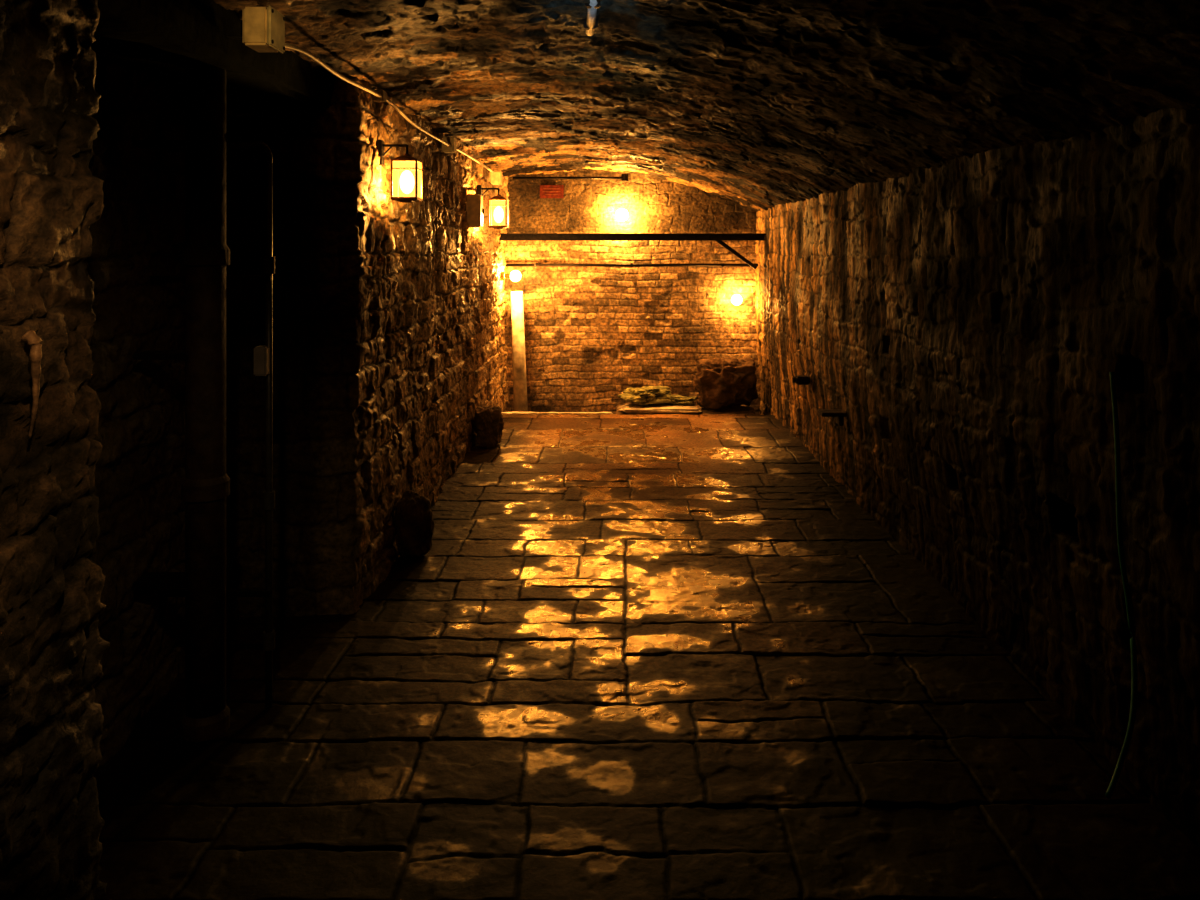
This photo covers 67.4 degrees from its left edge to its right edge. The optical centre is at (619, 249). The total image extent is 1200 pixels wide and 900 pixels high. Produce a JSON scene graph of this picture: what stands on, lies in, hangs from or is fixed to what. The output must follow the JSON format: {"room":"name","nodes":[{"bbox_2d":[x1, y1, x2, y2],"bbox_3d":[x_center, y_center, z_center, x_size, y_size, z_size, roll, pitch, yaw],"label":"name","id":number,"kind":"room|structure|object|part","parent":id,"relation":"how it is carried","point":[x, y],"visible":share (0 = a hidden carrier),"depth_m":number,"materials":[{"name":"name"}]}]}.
{"room":"underground passage","nodes":[
{"label":"underground passage","id":0,"kind":"room"},
{"bbox_2d":[0,0,508,899],"bbox_3d":[-1.410,0.546,4.950,0.584,2.907,9.500,0,0,0],"label":"wall","id":1,"kind":"structure","parent":0,"point":[389,316],"depth_m":3.19,"materials":[{"name":"stone"}]},
{"bbox_2d":[21,330,41,438],"bbox_3d":[-1.167,0.267,1.788,0.039,0.217,0.031,0,0,0],"label":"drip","id":2,"kind":"object","parent":1,"relation":"attached to","point":[30,337],"visible":1,"depth_m":1.78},
{"bbox_2d":[91,0,333,113],"bbox_3d":[-1.460,-0.799,3.000,0.425,0.426,1.980,0,0,0],"label":"wooden beam","id":3,"kind":"structure","parent":1,"relation":"attached to","point":[159,39],"depth_m":2.87,"materials":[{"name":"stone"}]},
{"bbox_2d":[150,141,274,708],"bbox_3d":[-1.423,0.610,3.138,0.430,1.981,0.065,0,0,0],"label":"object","id":4,"kind":"object","parent":1,"relation":"attached to","point":[263,355],"visible":0.93,"depth_m":3.14,"materials":[{"name":"plastic"}]},
{"bbox_2d":[372,89,385,102],"bbox_3d":[-1.127,-0.719,4.200,0.057,0.052,0.062,0,0,0],"label":"cable box","id":5,"kind":"object","parent":1,"relation":"attached to","point":[382,92],"visible":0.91,"depth_m":4.18,"materials":[{"name":"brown plastic"}]},
{"bbox_3d":[-1.102,-0.719,4.200,0.008,0.052,0.062,0,0,0],"label":"lid","id":6,"kind":"part","parent":5,"relation":"part of","materials":[{"name":"grey plastic"}]},
{"bbox_2d":[285,43,493,172],"bbox_3d":[-1.123,-0.694,5.402,0.048,0.056,4.928,0,0,0],"label":"cable","id":7,"kind":"object","parent":1,"relation":"attached to","point":[287,45],"visible":0.91,"depth_m":3.92,"materials":[{"name":"grey plastic"}]},
{"bbox_2d":[376,140,422,202],"bbox_3d":[-1.061,-0.377,4.310,0.208,0.297,0.125,0,0,0],"label":"wall lantern","id":8,"kind":"object","parent":1,"relation":"attached to","point":[380,145],"visible":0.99,"depth_m":4.28,"materials":[{"name":"black metal"}]},
{"bbox_3d":[-1.083,-0.469,4.310,0.139,0.074,0.012,0,0,0],"label":"bracket arm","id":9,"kind":"part","parent":8,"relation":"part of","materials":[{"name":"black metal"}]},
{"bbox_3d":[-1.020,-0.335,4.310,0.125,0.189,0.125,0,0,0],"label":"lantern frame","id":10,"kind":"part","parent":8,"relation":"part of","materials":[{"name":"black metal"}]},
{"bbox_2d":[442,136,456,153],"bbox_3d":[-1.125,-0.692,5.929,0.080,0.105,0.105,0,0,0],"label":"cable box","id":11,"kind":"object","parent":1,"relation":"attached to","point":[451,140],"visible":0.98,"depth_m":5.88,"materials":[{"name":"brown plastic"}]},
{"bbox_3d":[-1.090,-0.692,5.929,0.010,0.105,0.105,0,0,0],"label":"lid","id":12,"kind":"part","parent":11,"relation":"part of","materials":[{"name":"grey plastic"}]},
{"bbox_2d":[466,194,483,226],"bbox_3d":[-1.109,-0.299,6.904,0.121,0.250,0.140,0,0,0],"label":"electrical box","id":13,"kind":"object","parent":1,"relation":"attached to","point":[474,202],"visible":0.97,"depth_m":6.83,"materials":[{"name":"black metal"}]},
{"bbox_3d":[-1.065,-0.299,6.904,0.012,0.240,0.130,0,0,0],"label":"door","id":14,"kind":"part","parent":13,"relation":"part of","materials":[{"name":"grey metal"}]},
{"bbox_2d":[477,185,508,228],"bbox_3d":[-1.034,-0.348,7.300,0.249,0.356,0.150,0,0,0],"label":"wall lantern","id":15,"kind":"object","parent":1,"relation":"attached to","point":[498,197],"visible":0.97,"depth_m":7.26,"materials":[{"name":"black metal"}]},
{"bbox_3d":[-1.060,-0.459,7.300,0.167,0.088,0.014,0,0,0],"label":"bracket arm","id":16,"kind":"part","parent":15,"relation":"part of","materials":[{"name":"black metal"}]},
{"bbox_3d":[-0.984,-0.298,7.300,0.150,0.227,0.150,0,0,0],"label":"lantern frame","id":17,"kind":"part","parent":15,"relation":"part of","materials":[{"name":"black metal"}]},
{"bbox_2d":[491,171,501,184],"bbox_3d":[-1.115,-0.650,8.122,0.090,0.125,0.125,0,0,0],"label":"cable box","id":18,"kind":"object","parent":1,"relation":"attached to","point":[496,177],"visible":0.94,"depth_m":8.06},
{"bbox_3d":[-1.075,-0.650,8.122,0.010,0.125,0.125,0,0,0],"label":"lid","id":19,"kind":"part","parent":18,"relation":"part of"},
{"bbox_2d":[500,272,510,279],"bbox_3d":[-1.085,0.259,8.980,0.204,0.119,0.119,0,0,0],"label":"lamp","id":20,"kind":"object","parent":1,"relation":"attached to","point":[503,275],"visible":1,"depth_m":8.96,"materials":[{"name":"gold metal"}]},
{"bbox_2d":[499,233,765,239],"bbox_3d":[0.120,-0.129,8.950,2.750,0.068,0.090,0,0,0],"label":"steel beam","id":21,"kind":"structure","parent":1,"relation":"attached to","point":[504,236],"depth_m":8.94,"materials":[{"name":"black metal"}]},
{"bbox_2d":[715,240,756,268],"bbox_3d":[1.136,0.020,8.970,0.460,0.348,0.036,0,0,0],"label":"brace","id":22,"kind":"object","parent":21,"relation":"attached to","point":[722,243],"visible":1,"depth_m":8.95,"materials":[{"name":"metal"}]},
{"bbox_2d":[504,170,760,414],"bbox_3d":[0.097,0.527,9.481,3.094,3.146,0.027,0,0,0],"label":"wall","id":23,"kind":"structure","parent":0,"point":[593,334],"depth_m":9.48,"materials":[{"name":"brick"}]},
{"bbox_2d":[540,185,563,197],"bbox_3d":[-0.718,-0.614,9.448,0.250,0.140,0.016,0,0,0],"label":"warning sign","id":24,"kind":"object","parent":23,"relation":"attached to","point":[546,191],"visible":1,"depth_m":9.44,"materials":[{"name":"red metal"}]},
{"bbox_2d":[617,211,626,219],"bbox_3d":[0.021,-0.363,9.370,0.140,0.140,0.240,0,0,0],"label":"lamp","id":25,"kind":"object","parent":23,"relation":"attached to","point":[621,215],"visible":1,"depth_m":9.44,"materials":[{"name":"white glass"}]},
{"bbox_2d":[505,263,757,266],"bbox_3d":[0.105,0.156,9.390,2.690,0.035,0.110,0,0,0],"label":"pipe","id":26,"kind":"object","parent":23,"relation":"attached to","point":[534,264],"visible":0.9,"depth_m":9.34,"materials":[{"name":"metal"}]},
{"bbox_2d":[731,295,738,302],"bbox_3d":[1.213,0.518,9.395,0.119,0.119,0.204,0,0,0],"label":"lamp","id":27,"kind":"object","parent":23,"relation":"attached to","point":[735,299],"visible":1,"depth_m":9.46,"materials":[{"name":"white glass"}]},
{"bbox_2d":[93,414,1199,899],"bbox_3d":[-0.100,1.599,4.820,3.600,0.026,7.840,0,0,0],"label":"floor","id":28,"kind":"structure","parent":0,"point":[639,656],"depth_m":3.03,"materials":[{"name":"stone"}]},
{"bbox_2d":[394,489,434,558],"bbox_3d":[-1.068,1.431,4.679,0.201,0.358,0.244,0,0,0],"label":"guard stone","id":29,"kind":"object","parent":28,"relation":"on","point":[414,522],"visible":1,"depth_m":4.60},
{"bbox_2d":[474,406,503,448],"bbox_3d":[-1.065,1.441,7.345,0.246,0.337,0.308,0,0,0],"label":"guard stone","id":30,"kind":"object","parent":28,"relation":"on","point":[489,423],"visible":1,"depth_m":7.24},
{"bbox_2d":[214,0,1199,211],"bbox_3d":[-0.025,-0.564,5.000,3.450,0.590,9.400,0,0,0],"label":"ceiling","id":31,"kind":"structure","parent":0,"point":[758,105],"depth_m":3.40,"materials":[{"name":"stone"}]},
{"bbox_2d":[224,5,284,53],"bbox_3d":[-1.166,-0.699,2.871,0.164,0.126,0.148,0,0,0],"label":"junction box","id":32,"kind":"object","parent":31,"relation":"attached to","point":[261,29],"visible":1,"depth_m":2.81,"materials":[{"name":"grey plastic"}]},
{"bbox_3d":[-1.093,-0.699,2.860,0.012,0.126,0.126,0,0,0],"label":"lid","id":33,"kind":"part","parent":32,"relation":"part of","materials":[{"name":"grey plastic"}]},
{"bbox_2d":[513,174,627,180],"bbox_3d":[-0.507,-0.745,9.318,1.185,0.070,0.205,0,0,0],"label":"pipe","id":34,"kind":"object","parent":31,"relation":"attached to","point":[624,177],"visible":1,"depth_m":9.24,"materials":[{"name":"metal"}]},
{"bbox_2d":[584,0,600,35],"bbox_3d":[-0.097,-0.839,3.090,0.051,0.111,0.423,0,0,-4],"label":"bulb","id":35,"kind":"object","parent":31,"relation":"attached to","point":[590,24],"visible":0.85,"depth_m":3.11,"materials":[{"name":"white glass"}]},
{"bbox_2d":[755,107,1199,846],"bbox_3d":[1.499,0.650,4.950,0.155,2.700,9.500,0,0,-1],"label":"wall","id":36,"kind":"structure","parent":0,"point":[969,320],"depth_m":3.23,"materials":[{"name":"stone"}]},
{"bbox_2d":[792,375,809,384],"bbox_3d":[1.370,0.986,6.824,0.120,0.060,0.100,0,0,0],"label":"iron bracket","id":37,"kind":"object","parent":36,"relation":"attached to","point":[798,379],"visible":1,"depth_m":6.78,"materials":[{"name":"black metal"}]},
{"bbox_2d":[817,409,846,425],"bbox_3d":[1.380,1.092,5.859,0.160,0.088,0.140,0,0,0],"label":"iron bracket","id":38,"kind":"object","parent":36,"relation":"attached to","point":[839,414],"visible":1,"depth_m":5.81,"materials":[{"name":"black metal"}]},
{"bbox_3d":[1.380,1.061,5.859,0.160,0.025,0.140,0,0,0],"label":"plate","id":39,"kind":"part","parent":38,"relation":"part of","materials":[{"name":"metal"}]},
{"bbox_3d":[1.430,1.101,5.859,0.030,0.070,0.100,0,0,0],"label":"stem","id":40,"kind":"part","parent":38,"relation":"part of","materials":[{"name":"metal"}]},
{"bbox_2d":[1105,372,1136,797],"bbox_3d":[1.356,0.873,2.430,0.071,1.043,0.368,0,0,30],"label":"hanging cable","id":41,"kind":"object","parent":36,"relation":"hanging from","point":[1109,792],"visible":1,"depth_m":2.51,"materials":[{"name":"black"}]},
{"bbox_3d":[0.100,1.905,9.150,3.200,0.022,1.100,0,0,0],"label":"floor","id":42,"kind":"structure","parent":0,"visible":0},
{"bbox_2d":[511,291,527,410],"bbox_3d":[-1.000,1.169,9.150,0.240,1.502,0.240,0,0,0],"label":"post","id":43,"kind":"object","parent":42,"relation":"on","point":[517,309],"visible":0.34,"depth_m":9.09,"materials":[{"name":"paint"}]},
{"bbox_2d":[501,411,612,414],"bbox_3d":[-0.620,1.735,8.780,1.100,0.311,0.090,0,0,0],"label":"kerb stone","id":44,"kind":"object","parent":42,"relation":"on","point":[514,412],"visible":0.2,"depth_m":8.75,"materials":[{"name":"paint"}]},
{"bbox_2d":[615,405,754,414],"bbox_3d":[0.658,1.766,9.080,1.477,0.328,0.617,0,0,0],"label":"stone step","id":45,"kind":"structure","parent":42,"relation":"on","point":[743,409],"depth_m":8.99,"materials":[{"name":"brown stone"}]},
{"bbox_2d":[618,403,701,413],"bbox_3d":[0.393,1.573,8.933,0.840,0.054,0.394,0,0,0],"label":"stone slab","id":46,"kind":"object","parent":45,"relation":"on","point":[656,408],"visible":0.94,"depth_m":8.80,"materials":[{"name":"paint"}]},
{"bbox_2d":[617,386,673,404],"bbox_3d":[0.259,1.458,9.012,0.586,0.185,0.345,0,0,-6],"label":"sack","id":47,"kind":"object","parent":46,"relation":"on","point":[645,395],"visible":1,"depth_m":8.93,"materials":[{"name":"beige fabric"}]},
{"bbox_2d":[664,395,696,404],"bbox_3d":[0.596,1.510,9.064,0.364,0.080,0.240,0,0,11],"label":"stone slab","id":48,"kind":"object","parent":46,"relation":"on","point":[678,399],"visible":0.73,"depth_m":8.99,"materials":[{"name":"stone"}]},
{"bbox_2d":[692,357,757,408],"bbox_3d":[1.063,1.344,9.085,0.682,0.512,0.474,0,0,3],"label":"rock","id":49,"kind":"object","parent":45,"relation":"on","point":[727,381],"visible":1,"depth_m":8.93,"materials":[{"name":"stone"}]}
]}

